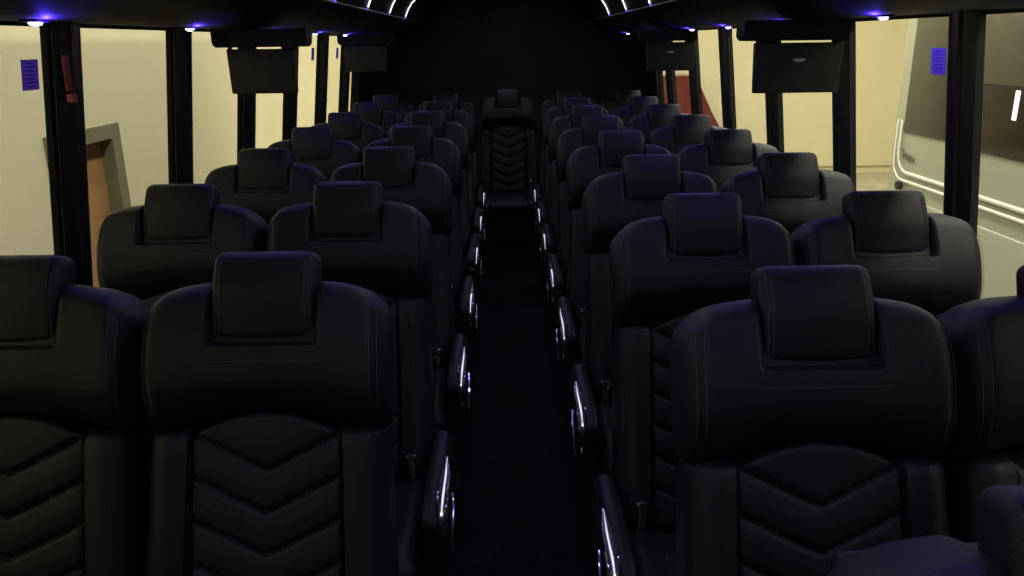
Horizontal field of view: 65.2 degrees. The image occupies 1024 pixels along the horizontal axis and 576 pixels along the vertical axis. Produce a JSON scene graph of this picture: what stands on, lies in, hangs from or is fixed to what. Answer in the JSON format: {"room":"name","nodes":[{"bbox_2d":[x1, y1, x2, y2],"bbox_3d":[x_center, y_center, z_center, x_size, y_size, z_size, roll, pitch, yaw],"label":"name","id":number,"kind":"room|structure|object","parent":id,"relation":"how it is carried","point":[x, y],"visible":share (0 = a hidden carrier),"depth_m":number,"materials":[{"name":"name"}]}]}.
{"room":"vehicle interior","nodes":[
{"label":"vehicle interior","id":0,"kind":"room"},
{"bbox_2d":[0,26,351,254],"bbox_3d":[-2.731,-1.581,4.819,0.150,5.550,22.200,-1,17,0],"label":"wall","id":1,"kind":"structure","parent":0,"point":[124,70],"depth_m":5.55,"materials":[{"name":"beige paint"}]},
{"bbox_2d":[43,122,130,286],"bbox_3d":[-2.702,0.056,5.251,0.165,2.165,0.900,-1,17,0],"label":"door","id":2,"kind":"structure","parent":1,"relation":"in","point":[108,189],"depth_m":5.28,"materials":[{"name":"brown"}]},
{"bbox_2d":[0,20,372,110],"bbox_3d":[-1.337,-0.364,3.509,0.174,2.060,8.950,-1,17,0],"label":"wall","id":3,"kind":"structure","parent":0,"point":[363,79],"depth_m":7.06,"materials":[{"name":"black fabric"}]},
{"bbox_2d":[0,22,62,255],"bbox_3d":[-1.327,-0.157,1.985,0.137,0.962,0.731,-1,17,0],"label":"window","id":4,"kind":"structure","parent":3,"relation":"in","point":[44,28],"depth_m":2.27,"materials":[{"name":"black rubber"}]},
{"bbox_2d":[20,59,39,90],"bbox_3d":[-1.288,-0.569,2.138,0.012,0.080,0.078,-1,17,0],"label":"window sticker","id":5,"kind":"object","parent":4,"relation":"attached to","point":[29,68],"visible":1,"depth_m":2.13,"materials":[{"name":"paper"}]},
{"bbox_2d":[60,55,77,102],"bbox_3d":[-1.245,-0.588,2.247,0.019,0.130,0.026,-1,17,0],"label":"handle","id":6,"kind":"object","parent":3,"relation":"attached to","point":[71,98],"visible":1,"depth_m":2.24,"materials":[{"name":"red plastic"}]},
{"bbox_2d":[49,24,92,285],"bbox_3d":[-1.305,-0.283,2.394,0.172,0.962,0.124,-1,17,0],"label":"window pillar","id":7,"kind":"structure","parent":3,"relation":"attached to","point":[65,39],"depth_m":2.32,"materials":[{"name":"black plastic"}]},
{"bbox_2d":[80,25,174,183],"bbox_3d":[-1.337,-0.408,2.802,0.137,0.962,0.731,-1,17,0],"label":"window","id":8,"kind":"structure","parent":3,"relation":"in","point":[168,31],"depth_m":3.06,"materials":[{"name":"black rubber"}]},
{"bbox_2d":[171,28,193,183],"bbox_3d":[-1.314,-0.535,3.211,0.172,0.962,0.124,-1,17,0],"label":"trim","id":9,"kind":"structure","parent":3,"relation":"attached to","point":[181,38],"depth_m":3.12,"materials":[{"name":"black plastic"}]},
{"bbox_2d":[192,29,241,163],"bbox_3d":[-1.346,-0.660,3.619,0.137,0.962,0.731,-1,17,0],"label":"window","id":10,"kind":"structure","parent":3,"relation":"in","point":[239,96],"depth_m":3.94,"materials":[{"name":"black rubber"}]},
{"bbox_2d":[0,0,444,35],"bbox_3d":[-0.914,-1.209,3.251,0.694,0.298,8.945,-1,17,0],"label":"luggage rack","id":11,"kind":"object","parent":3,"relation":"attached to","point":[395,17],"visible":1,"depth_m":2.69,"materials":[{"name":"black plastic"}]},
{"bbox_2d":[19,19,50,25],"bbox_3d":[-1.074,-0.598,1.802,0.040,0.016,0.060,-1,17,0],"label":"light","id":12,"kind":"object","parent":11,"relation":"attached to","point":[33,22],"visible":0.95,"depth_m":1.79,"materials":[{"name":"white plastic"}]},
{"bbox_2d":[210,28,311,93],"bbox_3d":[-1.009,-0.923,3.262,0.379,0.253,0.100,-1,17,0],"label":"monitor","id":13,"kind":"object","parent":11,"relation":"attached to","point":[252,70],"visible":1,"depth_m":3.25,"materials":[{"name":"black plastic"}]},
{"bbox_2d":[210,28,311,47],"bbox_3d":[-1.010,-1.011,3.235,0.379,0.070,0.100,-1,17,0],"label":"mount","id":14,"kind":"object","parent":13,"relation":"on","point":[283,37],"depth_m":3.19,"materials":[{"name":"black plastic"}]},
{"bbox_2d":[337,34,392,71],"bbox_3d":[-1.030,-1.660,5.651,0.375,0.253,0.100,-1,17,0],"label":"monitor","id":15,"kind":"object","parent":11,"relation":"attached to","point":[359,58],"visible":1,"depth_m":5.64,"materials":[{"name":"black plastic"}]},
{"bbox_2d":[337,34,392,44],"bbox_3d":[-1.031,-1.747,5.624,0.375,0.070,0.100,-1,17,0],"label":"mount","id":16,"kind":"object","parent":15,"relation":"on","point":[351,39],"depth_m":5.58,"materials":[{"name":"black plastic"}]},
{"bbox_2d":[242,47,256,148],"bbox_3d":[-1.323,-0.786,4.028,0.172,0.962,0.124,-1,17,0],"label":"trim","id":17,"kind":"structure","parent":3,"relation":"attached to","point":[248,100],"depth_m":3.98,"materials":[{"name":"black"}]},
{"bbox_2d":[282,93,286,140],"bbox_3d":[-1.355,-0.912,4.436,0.137,0.962,0.731,-1,17,0],"label":"window","id":18,"kind":"structure","parent":3,"relation":"in","point":[284,122],"depth_m":4.78,"materials":[{"name":"black rubber"}]},
{"bbox_2d":[286,47,298,139],"bbox_3d":[-1.333,-1.038,4.845,0.172,0.962,0.124,-1,17,0],"label":"trim","id":19,"kind":"structure","parent":3,"relation":"attached to","point":[292,98],"depth_m":4.80,"materials":[{"name":"black"}]},
{"bbox_2d":[312,34,320,124],"bbox_3d":[-1.364,-1.164,5.253,0.137,0.962,0.731,-1,17,0],"label":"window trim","id":20,"kind":"structure","parent":3,"relation":"in","point":[317,35],"depth_m":5.54,"materials":[{"name":"black metal"}]},
{"bbox_2d":[318,34,328,123],"bbox_3d":[-1.342,-1.290,5.662,0.172,0.962,0.124,-1,17,0],"label":"trim","id":21,"kind":"structure","parent":3,"relation":"attached to","point":[324,42],"depth_m":5.57,"materials":[{"name":"black"}]},
{"bbox_2d":[329,35,343,111],"bbox_3d":[-1.373,-1.416,6.071,0.137,0.962,0.731,-1,17,0],"label":"window","id":22,"kind":"structure","parent":3,"relation":"in","point":[342,46],"depth_m":6.36,"materials":[{"name":"black metal"}]},
{"bbox_2d":[341,45,350,111],"bbox_3d":[-1.351,-1.542,6.479,0.172,0.962,0.124,-1,17,0],"label":"trim","id":23,"kind":"structure","parent":3,"relation":"attached to","point":[346,75],"depth_m":6.42,"materials":[{"name":"black"}]},
{"bbox_2d":[351,0,643,206],"bbox_3d":[-0.044,-1.711,7.823,2.980,2.060,0.060,-1,17,0],"label":"wall","id":24,"kind":"structure","parent":0,"point":[538,49],"depth_m":7.64,"materials":[{"name":"grey fabric"}]},
{"bbox_2d":[444,0,557,1],"bbox_3d":[-0.010,-1.425,3.229,2.680,0.100,9.010,-1,17,0],"label":"ceiling","id":25,"kind":"structure","parent":0,"point":[444,0],"depth_m":7.40,"materials":[{"name":"black fabric"}]},
{"bbox_2d":[399,222,654,575],"bbox_3d":[0.017,0.639,3.865,2.980,0.100,9.010,-1,17,0],"label":"floor","id":26,"kind":"structure","parent":0,"point":[522,508],"depth_m":3.53,"materials":[{"name":"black carpet"}]},
{"bbox_2d":[0,255,155,575],"bbox_3d":[-0.985,0.644,1.508,0.503,1.305,0.852,-1,17,0],"label":"seat","id":27,"kind":"object","parent":26,"relation":"on","point":[77,434],"visible":1,"depth_m":1.57,"materials":[{"name":"black leather"}]},
{"bbox_2d":[0,285,150,431],"bbox_3d":[-0.994,0.147,1.638,0.492,0.309,0.226,-1,17,0],"label":"cushion","id":28,"kind":"object","parent":27,"relation":"on","point":[70,355],"depth_m":1.56,"materials":[{"name":"black leather"}]},
{"bbox_2d":[96,184,268,432],"bbox_3d":[-0.982,0.397,2.310,0.503,1.305,0.852,-1,17,0],"label":"seat","id":29,"kind":"object","parent":26,"relation":"on","point":[170,242],"visible":0.3,"depth_m":2.36,"materials":[{"name":"black leather"}]},
{"bbox_2d":[97,204,268,298],"bbox_3d":[-0.991,-0.101,2.440,0.492,0.309,0.226,-1,17,0],"label":"cushion","id":30,"kind":"object","parent":29,"relation":"on","point":[146,251],"depth_m":2.36,"materials":[{"name":"black leather"}]},
{"bbox_2d":[204,148,328,224],"bbox_3d":[-0.977,0.151,3.108,0.503,1.305,0.852,-1,17,0],"label":"seat","id":31,"kind":"object","parent":26,"relation":"on","point":[264,182],"visible":0.24,"depth_m":3.16,"materials":[{"name":"black leather"}]},
{"bbox_2d":[141,251,398,575],"bbox_3d":[-0.447,0.637,1.510,0.597,1.305,0.877,-1,17,0],"label":"seat","id":32,"kind":"object","parent":26,"relation":"on","point":[269,385],"visible":1,"depth_m":1.57,"materials":[{"name":"black leather"}]},
{"bbox_2d":[142,281,395,430],"bbox_3d":[-0.489,0.139,1.641,0.492,0.309,0.226,-1,17,0],"label":"cushion","id":33,"kind":"object","parent":32,"relation":"on","point":[217,355],"depth_m":1.56,"materials":[{"name":"black leather"}]},
{"bbox_2d":[268,127,362,179],"bbox_3d":[-0.986,-0.095,3.906,0.503,1.305,0.852,-1,17,0],"label":"seat","id":34,"kind":"object","parent":26,"relation":"on","point":[316,147],"visible":0.15,"depth_m":3.96,"materials":[{"name":"black leather"}]},
{"bbox_2d":[311,112,386,152],"bbox_3d":[-0.996,-0.350,4.732,0.503,1.305,0.852,-1,17,0],"label":"seat","id":35,"kind":"object","parent":26,"relation":"on","point":[349,126],"visible":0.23,"depth_m":4.79,"materials":[{"name":"black leather"}]},
{"bbox_2d":[266,181,457,575],"bbox_3d":[-0.449,0.389,2.312,0.597,1.305,0.877,-1,17,0],"label":"seat","id":36,"kind":"object","parent":26,"relation":"on","point":[362,239],"visible":0.41,"depth_m":2.35,"materials":[{"name":"black leather"}]},
{"bbox_2d":[266,201,432,299],"bbox_3d":[-0.491,-0.108,2.443,0.492,0.309,0.226,-1,17,0],"label":"cushion","id":37,"kind":"object","parent":36,"relation":"on","point":[383,248],"depth_m":2.36,"materials":[{"name":"black leather"}]},
{"bbox_2d":[394,475,426,575],"bbox_3d":[-0.477,0.676,2.202,0.476,0.136,0.470,-1,17,0],"label":"seat cushion","id":38,"kind":"object","parent":36,"relation":"on","point":[409,489],"depth_m":2.14,"materials":[{"name":"black leather"}]},
{"bbox_2d":[348,102,402,134],"bbox_3d":[-1.005,-0.600,5.545,0.503,1.305,0.852,-1,17,0],"label":"seat","id":39,"kind":"object","parent":26,"relation":"on","point":[372,112],"visible":0.17,"depth_m":5.60,"materials":[{"name":"black leather"}]},
{"bbox_2d":[373,94,415,121],"bbox_3d":[-1.010,-0.857,6.376,0.503,1.305,0.852,-1,17,0],"label":"seat","id":40,"kind":"object","parent":26,"relation":"on","point":[390,102],"visible":0.13,"depth_m":6.43,"materials":[{"name":"black leather"}]},
{"bbox_2d":[397,102,415,121],"bbox_3d":[-1.018,-1.354,6.506,0.492,0.309,0.226,-1,17,0],"label":"cushion","id":41,"kind":"object","parent":40,"relation":"on","point":[403,108],"depth_m":6.42,"materials":[{"name":"black leather"}]},
{"bbox_2d":[329,146,470,475],"bbox_3d":[-0.448,0.143,3.110,0.597,1.305,0.877,-1,17,0],"label":"seat","id":42,"kind":"object","parent":26,"relation":"on","point":[423,186],"visible":0.26,"depth_m":3.15,"materials":[{"name":"black leather"}]},
{"bbox_2d":[329,162,451,236],"bbox_3d":[-0.491,-0.354,3.241,0.492,0.309,0.226,-1,17,0],"label":"cushion","id":43,"kind":"object","parent":42,"relation":"on","point":[423,186],"depth_m":3.16,"materials":[{"name":"black leather"}]},
{"bbox_2d":[433,365,448,431],"bbox_3d":[-0.477,0.430,3.000,0.476,0.136,0.470,-1,17,0],"label":"seat cushion","id":44,"kind":"object","parent":42,"relation":"on","point":[441,396],"depth_m":2.93,"materials":[{"name":"black leather"}]},
{"bbox_2d":[367,125,476,420],"bbox_3d":[-0.457,-0.103,3.908,0.597,1.305,0.877,-1,17,0],"label":"seat","id":45,"kind":"object","parent":26,"relation":"on","point":[444,153],"visible":0.27,"depth_m":3.96,"materials":[{"name":"black leather"}]},
{"bbox_2d":[367,138,461,197],"bbox_3d":[-0.500,-0.600,4.039,0.492,0.309,0.226,-1,17,0],"label":"cushion","id":46,"kind":"object","parent":45,"relation":"on","point":[444,153],"depth_m":3.96,"materials":[{"name":"black leather"}]},
{"bbox_2d":[453,300,460,334],"bbox_3d":[-0.486,0.184,3.798,0.476,0.136,0.470,-1,17,0],"label":"seat cushion","id":47,"kind":"object","parent":45,"relation":"on","point":[457,319],"depth_m":3.79,"materials":[{"name":"black leather"}]},
{"bbox_2d":[387,111,481,332],"bbox_3d":[-0.467,-0.357,4.734,0.597,1.305,0.877,-1,17,0],"label":"seat","id":48,"kind":"object","parent":26,"relation":"on","point":[455,132],"visible":0.23,"depth_m":4.78,"materials":[{"name":"black leather"}]},
{"bbox_2d":[387,121,468,171],"bbox_3d":[-0.509,-0.855,4.865,0.492,0.309,0.226,-1,17,0],"label":"cushion","id":49,"kind":"object","parent":48,"relation":"on","point":[454,132],"depth_m":4.79,"materials":[{"name":"black leather"}]},
{"bbox_2d":[463,256,468,276],"bbox_3d":[-0.496,-0.070,4.624,0.476,0.136,0.470,-1,17,0],"label":"seat cushion","id":50,"kind":"object","parent":48,"relation":"on","point":[466,268],"depth_m":4.64,"materials":[{"name":"black leather"}]},
{"bbox_2d":[404,101,484,260],"bbox_3d":[-0.476,-0.608,5.546,0.597,1.305,0.877,-1,17,0],"label":"seat","id":51,"kind":"object","parent":26,"relation":"on","point":[463,118],"visible":0.23,"depth_m":5.60,"materials":[{"name":"black leather"}]},
{"bbox_2d":[404,110,473,152],"bbox_3d":[-0.518,-1.105,5.678,0.492,0.309,0.226,-1,17,0],"label":"cushion","id":52,"kind":"object","parent":51,"relation":"on","point":[463,118],"depth_m":5.60,"materials":[{"name":"black leather"}]},
{"bbox_2d":[417,93,487,231],"bbox_3d":[-0.485,-0.864,6.378,0.597,1.305,0.877,-1,17,0],"label":"seat","id":53,"kind":"object","parent":26,"relation":"on","point":[481,201],"visible":0.16,"depth_m":6.43,"materials":[{"name":"black leather"}]},
{"bbox_2d":[417,101,477,138],"bbox_3d":[-0.527,-1.362,6.509,0.492,0.309,0.226,-1,17,0],"label":"cushion","id":54,"kind":"object","parent":53,"relation":"on","point":[468,107],"depth_m":6.43,"materials":[{"name":"black leather"}]},
{"bbox_2d":[480,89,537,253],"bbox_3d":[-0.027,-1.016,6.851,0.503,1.305,0.852,-1,17,0],"label":"seat","id":55,"kind":"object","parent":26,"relation":"on","point":[508,165],"visible":0.94,"depth_m":6.89,"materials":[{"name":"black leather"}]},
{"bbox_2d":[480,96,535,131],"bbox_3d":[-0.036,-1.513,6.981,0.492,0.309,0.226,-1,17,0],"label":"cushion","id":56,"kind":"object","parent":55,"relation":"on","point":[498,113],"depth_m":6.90,"materials":[{"name":"black leather"}]},
{"bbox_2d":[486,190,532,214],"bbox_3d":[-0.022,-0.729,6.739,0.476,0.136,0.470,-1,17,0],"label":"seat cushion","id":57,"kind":"object","parent":55,"relation":"on","point":[500,202],"depth_m":6.54,"materials":[{"name":"black leather"}]},
{"bbox_2d":[531,91,596,228],"bbox_3d":[0.440,-0.907,6.479,0.597,1.305,0.877,-1,17,0],"label":"seat","id":58,"kind":"object","parent":26,"relation":"on","point":[538,189],"visible":0.12,"depth_m":6.53,"materials":[{"name":"black leather"}]},
{"bbox_2d":[538,99,596,136],"bbox_3d":[0.465,-1.406,6.611,0.492,0.309,0.226,-1,17,0],"label":"cushion","id":59,"kind":"object","parent":58,"relation":"on","point":[547,104],"depth_m":6.53,"materials":[{"name":"black leather"}]},
{"bbox_2d":[535,97,608,252],"bbox_3d":[0.448,-0.686,5.763,0.597,1.305,0.877,-1,17,0],"label":"seat","id":60,"kind":"object","parent":26,"relation":"on","point":[542,209],"visible":0.22,"depth_m":5.81,"materials":[{"name":"black leather"}]},
{"bbox_2d":[543,106,608,147],"bbox_3d":[0.473,-1.185,5.894,0.492,0.309,0.226,-1,17,0],"label":"cushion","id":61,"kind":"object","parent":60,"relation":"on","point":[552,113],"depth_m":5.81,"materials":[{"name":"black leather"}]},
{"bbox_2d":[540,105,624,283],"bbox_3d":[0.456,-0.463,5.036,0.597,1.305,0.877,-1,17,0],"label":"seat","id":62,"kind":"object","parent":26,"relation":"on","point":[548,232],"visible":0.23,"depth_m":5.08,"materials":[{"name":"black leather"}]},
{"bbox_2d":[548,115,624,162],"bbox_3d":[0.481,-0.961,5.168,0.492,0.309,0.226,-1,17,0],"label":"cushion","id":63,"kind":"object","parent":62,"relation":"on","point":[560,124],"depth_m":5.09,"materials":[{"name":"black leather"}]},
{"bbox_2d":[546,116,645,364],"bbox_3d":[0.464,-0.233,4.291,0.597,1.305,0.877,-1,17,0],"label":"seat","id":64,"kind":"object","parent":26,"relation":"on","point":[570,140],"visible":0.19,"depth_m":4.34,"materials":[{"name":"black leather"}]},
{"bbox_2d":[562,276,567,297],"bbox_3d":[0.503,0.053,4.182,0.476,0.136,0.470,-1,17,0],"label":"seat cushion","id":65,"kind":"object","parent":64,"relation":"on","point":[565,278],"depth_m":4.20,"materials":[{"name":"black leather"}]},
{"bbox_2d":[556,127,645,183],"bbox_3d":[0.490,-0.732,4.423,0.492,0.309,0.226,-1,17,0],"label":"cushion","id":66,"kind":"object","parent":64,"relation":"on","point":[570,140],"depth_m":4.34,"materials":[{"name":"black leather"}]},
{"bbox_2d":[554,131,670,399],"bbox_3d":[0.472,-0.007,3.560,0.597,1.305,0.877,-1,17,0],"label":"seat","id":67,"kind":"object","parent":26,"relation":"on","point":[585,164],"visible":0.23,"depth_m":3.60,"materials":[{"name":"black leather"}]},
{"bbox_2d":[575,324,584,364],"bbox_3d":[0.511,0.278,3.451,0.476,0.136,0.470,-1,17,0],"label":"seat cushion","id":68,"kind":"object","parent":67,"relation":"on","point":[580,328],"depth_m":3.42,"materials":[{"name":"black leather"}]},
{"bbox_2d":[566,144,670,211],"bbox_3d":[0.498,-0.506,3.692,0.492,0.309,0.226,-1,17,0],"label":"cushion","id":69,"kind":"object","parent":67,"relation":"on","point":[585,164],"depth_m":3.61,"materials":[{"name":"black leather"}]},
{"bbox_2d":[600,90,640,114],"bbox_3d":[0.965,-0.916,6.484,0.503,1.305,0.852,-1,17,0],"label":"seat","id":70,"kind":"object","parent":26,"relation":"on","point":[622,97],"visible":0.1,"depth_m":6.54,"materials":[{"name":"black leather"}]},
{"bbox_2d":[600,98,616,114],"bbox_3d":[0.956,-1.413,6.614,0.492,0.309,0.226,-1,17,0],"label":"cushion","id":71,"kind":"object","parent":70,"relation":"on","point":[610,105],"depth_m":6.53,"materials":[{"name":"black leather"}]},
{"bbox_2d":[611,96,657,125],"bbox_3d":[0.977,-0.695,5.768,0.503,1.305,0.852,-1,17,0],"label":"seat","id":72,"kind":"object","parent":26,"relation":"on","point":[638,105],"visible":0.16,"depth_m":5.82,"materials":[{"name":"black leather"}]},
{"bbox_2d":[611,105,631,125],"bbox_3d":[0.968,-1.193,5.898,0.492,0.309,0.226,-1,17,0],"label":"cushion","id":73,"kind":"object","parent":72,"relation":"on","point":[624,112],"depth_m":5.81,"materials":[{"name":"black leather"}]},
{"bbox_2d":[567,154,718,486],"bbox_3d":[0.481,0.228,2.796,0.597,1.305,0.877,-1,17,0],"label":"seat","id":74,"kind":"object","parent":26,"relation":"on","point":[611,202],"visible":0.35,"depth_m":2.84,"materials":[{"name":"black leather"}]},
{"bbox_2d":[595,399,611,474],"bbox_3d":[0.520,0.514,2.687,0.476,0.136,0.470,-1,17,0],"label":"seat cushion","id":75,"kind":"object","parent":74,"relation":"on","point":[604,406],"depth_m":2.61,"materials":[{"name":"black leather"}]},
{"bbox_2d":[582,171,718,255],"bbox_3d":[0.507,-0.271,2.928,0.492,0.309,0.226,-1,17,0],"label":"cushion","id":76,"kind":"object","parent":74,"relation":"on","point":[611,202],"depth_m":2.85,"materials":[{"name":"black leather"}]},
{"bbox_2d":[625,104,689,140],"bbox_3d":[0.985,-0.471,5.042,0.503,1.305,0.852,-1,17,0],"label":"seat","id":77,"kind":"object","parent":26,"relation":"on","point":[657,116],"visible":0.13,"depth_m":5.09,"materials":[{"name":"black leather"}]},
{"bbox_2d":[645,114,726,154],"bbox_3d":[0.993,-0.241,4.296,0.503,1.305,0.852,-1,17,0],"label":"seat","id":78,"kind":"object","parent":26,"relation":"on","point":[684,131],"visible":0.21,"depth_m":4.35,"materials":[{"name":"black leather"}]},
{"bbox_2d":[587,193,795,575],"bbox_3d":[0.489,0.455,2.060,0.597,1.305,0.877,-1,17,0],"label":"seat","id":79,"kind":"object","parent":26,"relation":"on","point":[702,251],"visible":0.5,"depth_m":2.11,"materials":[{"name":"black leather"}]},
{"bbox_2d":[626,523,675,575],"bbox_3d":[0.528,0.741,1.950,0.476,0.136,0.470,-1,17,0],"label":"seat cushion","id":80,"kind":"object","parent":79,"relation":"on","point":[654,547],"depth_m":2.03,"materials":[{"name":"black leather"}]},
{"bbox_2d":[608,215,795,327],"bbox_3d":[0.515,-0.044,2.192,0.492,0.309,0.226,-1,17,0],"label":"cushion","id":81,"kind":"object","parent":79,"relation":"on","point":[664,269],"depth_m":2.11,"materials":[{"name":"black leather"}]},
{"bbox_2d":[678,129,778,187],"bbox_3d":[1.001,-0.016,3.565,0.503,1.305,0.852,-1,17,0],"label":"seat","id":82,"kind":"object","parent":26,"relation":"on","point":[725,153],"visible":0.19,"depth_m":3.62,"materials":[{"name":"black leather"}]},
{"bbox_2d":[718,152,856,234],"bbox_3d":[1.010,0.219,2.802,0.503,1.305,0.852,-1,17,0],"label":"seat","id":83,"kind":"object","parent":26,"relation":"on","point":[789,189],"visible":0.23,"depth_m":2.85,"materials":[{"name":"black leather"}]},
{"bbox_2d":[670,265,955,575],"bbox_3d":[0.523,0.669,1.362,0.597,1.305,0.877,-1,17,0],"label":"seat","id":84,"kind":"object","parent":26,"relation":"on","point":[812,413],"visible":0.95,"depth_m":1.42,"materials":[{"name":"black leather"}]},
{"bbox_2d":[670,298,953,462],"bbox_3d":[0.549,0.171,1.494,0.492,0.309,0.226,-1,17,0],"label":"cushion","id":85,"kind":"object","parent":84,"relation":"on","point":[777,380],"depth_m":1.41,"materials":[{"name":"black leather"}]},
{"bbox_2d":[790,190,983,316],"bbox_3d":[1.018,0.446,2.065,0.503,1.305,0.852,-1,17,0],"label":"seat","id":86,"kind":"object","parent":26,"relation":"on","point":[931,262],"visible":0.35,"depth_m":2.11,"materials":[{"name":"black leather"}]},
{"bbox_2d":[827,485,1023,575],"bbox_3d":[0.523,0.895,0.631,0.597,1.305,0.877,-1,17,0],"label":"seat","id":87,"kind":"object","parent":26,"relation":"on","point":[999,548],"visible":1,"depth_m":0.74,"materials":[{"name":"black leather"}]},
{"bbox_2d":[827,535,1008,575],"bbox_3d":[0.549,0.396,0.763,0.492,0.309,0.226,-1,17,0],"label":"cushion","id":88,"kind":"object","parent":87,"relation":"on","point":[933,555],"depth_m":0.76,"materials":[{"name":"black leather"}]},
{"bbox_2d":[935,265,1023,542],"bbox_3d":[1.058,0.661,1.367,0.503,1.305,0.852,-1,17,0],"label":"seat","id":89,"kind":"object","parent":26,"relation":"on","point":[985,448],"visible":0.7,"depth_m":1.43,"materials":[{"name":"black leather"}]},
{"bbox_2d":[937,295,1023,458],"bbox_3d":[1.050,0.163,1.498,0.492,0.309,0.226,-1,17,0],"label":"cushion","id":90,"kind":"object","parent":89,"relation":"on","point":[986,335],"depth_m":1.42,"materials":[{"name":"black leather"}]},
{"bbox_2d":[663,19,908,172],"bbox_3d":[2.949,-4.953,15.512,11.750,5.550,0.100,-1,17,0],"label":"wall","id":91,"kind":"structure","parent":0,"point":[880,45],"depth_m":15.87,"materials":[{"name":"beige paint"}]},
{"bbox_2d":[639,8,1023,103],"bbox_3d":[1.346,-0.404,3.527,0.174,2.060,8.950,-1,17,0],"label":"wall","id":92,"kind":"structure","parent":0,"point":[650,79],"depth_m":7.18,"materials":[{"name":"black plastic"}]},
{"bbox_2d":[665,41,675,103],"bbox_3d":[1.284,-1.576,6.477,0.172,0.962,0.124,-1,17,0],"label":"trim","id":93,"kind":"structure","parent":92,"relation":"attached to","point":[670,77],"depth_m":6.42,"materials":[{"name":"black"}]},
{"bbox_2d":[689,39,701,114],"bbox_3d":[1.294,-1.324,5.660,0.172,0.962,0.124,-1,17,0],"label":"trim","id":94,"kind":"structure","parent":92,"relation":"attached to","point":[694,78],"depth_m":5.59,"materials":[{"name":"black"}]},
{"bbox_2d":[718,27,735,128],"bbox_3d":[1.303,-1.072,4.843,0.172,0.962,0.124,-1,17,0],"label":"trim","id":95,"kind":"structure","parent":92,"relation":"attached to","point":[724,34],"depth_m":4.74,"materials":[{"name":"black"}]},
{"bbox_2d":[730,27,736,128],"bbox_3d":[1.334,-0.952,4.454,0.137,0.962,0.731,-1,17,0],"label":"window","id":96,"kind":"structure","parent":92,"relation":"in","point":[731,28],"depth_m":4.73,"materials":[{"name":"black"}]},
{"bbox_2d":[765,93,782,151],"bbox_3d":[1.312,-0.820,4.026,0.172,0.962,0.124,-1,17,0],"label":"trim","id":97,"kind":"structure","parent":92,"relation":"attached to","point":[773,101],"depth_m":3.98,"materials":[{"name":"black plastic"}]},
{"bbox_2d":[566,0,1023,32],"bbox_3d":[0.900,-1.237,3.263,0.694,0.298,8.945,-1,17,0],"label":"luggage rack","id":98,"kind":"object","parent":92,"relation":"attached to","point":[613,16],"visible":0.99,"depth_m":3.12,"materials":[{"name":"black plastic"}]},
{"bbox_2d":[638,29,697,70],"bbox_3d":[0.985,-1.513,5.091,0.362,0.253,0.100,-1,17,0],"label":"monitor","id":99,"kind":"object","parent":98,"relation":"attached to","point":[661,55],"visible":1,"depth_m":5.08,"materials":[{"name":"black plastic"}]},
{"bbox_2d":[638,29,697,40],"bbox_3d":[0.984,-1.601,5.064,0.362,0.070,0.100,-1,17,0],"label":"mount","id":100,"kind":"object","parent":99,"relation":"on","point":[650,34],"depth_m":5.02,"materials":[{"name":"black plastic"}]},
{"bbox_2d":[736,19,851,92],"bbox_3d":[1.006,-0.836,2.893,0.375,0.253,0.100,-1,17,0],"label":"monitor","id":101,"kind":"object","parent":98,"relation":"attached to","point":[778,67],"visible":1,"depth_m":2.88,"materials":[{"name":"black plastic"}]},
{"bbox_2d":[736,19,851,40],"bbox_3d":[1.005,-0.923,2.866,0.375,0.070,0.100,-1,17,0],"label":"mount","id":102,"kind":"object","parent":101,"relation":"on","point":[815,29],"depth_m":2.82,"materials":[{"name":"black plastic"}]},
{"bbox_2d":[831,22,854,184],"bbox_3d":[1.321,-0.568,3.209,0.172,0.962,0.124,-1,17,0],"label":"trim","id":103,"kind":"structure","parent":92,"relation":"attached to","point":[843,100],"depth_m":3.13,"materials":[{"name":"black plastic"}]},
{"bbox_2d":[851,14,948,187],"bbox_3d":[1.353,-0.449,2.820,0.137,0.962,0.731,-1,17,0],"label":"window","id":104,"kind":"structure","parent":92,"relation":"in","point":[934,15],"depth_m":2.87,"materials":[{"name":"black rubber"}]},
{"bbox_2d":[931,48,945,74],"bbox_3d":[1.305,-0.694,2.449,0.012,0.080,0.085,-1,17,0],"label":"window sticker","id":105,"kind":"object","parent":104,"relation":"attached to","point":[938,55],"visible":1,"depth_m":2.44,"materials":[{"name":"paper"}]},
{"bbox_2d":[943,12,985,233],"bbox_3d":[1.330,-0.317,2.392,0.172,0.962,0.124,-1,17,0],"label":"window pillar","id":106,"kind":"structure","parent":92,"relation":"attached to","point":[966,32],"depth_m":2.30,"materials":[{"name":"black plastic"}]},
{"bbox_2d":[976,9,1023,235],"bbox_3d":[1.362,-0.197,2.003,0.137,0.962,0.731,-1,17,0],"label":"window","id":107,"kind":"structure","parent":92,"relation":"in","point":[1014,10],"depth_m":2.22,"materials":[{"name":"black rubber"}]},
{"bbox_2d":[856,172,889,190],"bbox_3d":[3.203,1.015,5.738,11.950,0.100,22.300,-1,17,0],"label":"floor","id":108,"kind":"structure","parent":0,"point":[864,181],"depth_m":15.32,"materials":[{"name":"concrete"}]},
{"bbox_2d":[663,74,718,125],"bbox_3d":[3.314,-3.024,15.250,1.480,2.010,0.945,-1,17,0],"label":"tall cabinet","id":109,"kind":"object","parent":108,"relation":"on","point":[682,80],"visible":0.06,"depth_m":14.66,"materials":[{"name":"red paint"}]},
{"bbox_2d":[887,13,1023,298],"bbox_3d":[3.977,0.246,2.684,2.040,3.150,7.740,-1,17,0],"label":"bus","id":110,"kind":"object","parent":108,"relation":"on","point":[918,152],"visible":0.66,"depth_m":4.95,"materials":[{"name":"beige paint"}]},
{"bbox_2d":[1011,91,1020,120],"bbox_3d":[2.940,-1.064,4.665,0.007,0.170,0.040,-1,17,0],"label":"lamp","id":111,"kind":"object","parent":110,"relation":"attached to","point":[1016,103],"depth_m":4.66,"materials":[{"name":"white"}]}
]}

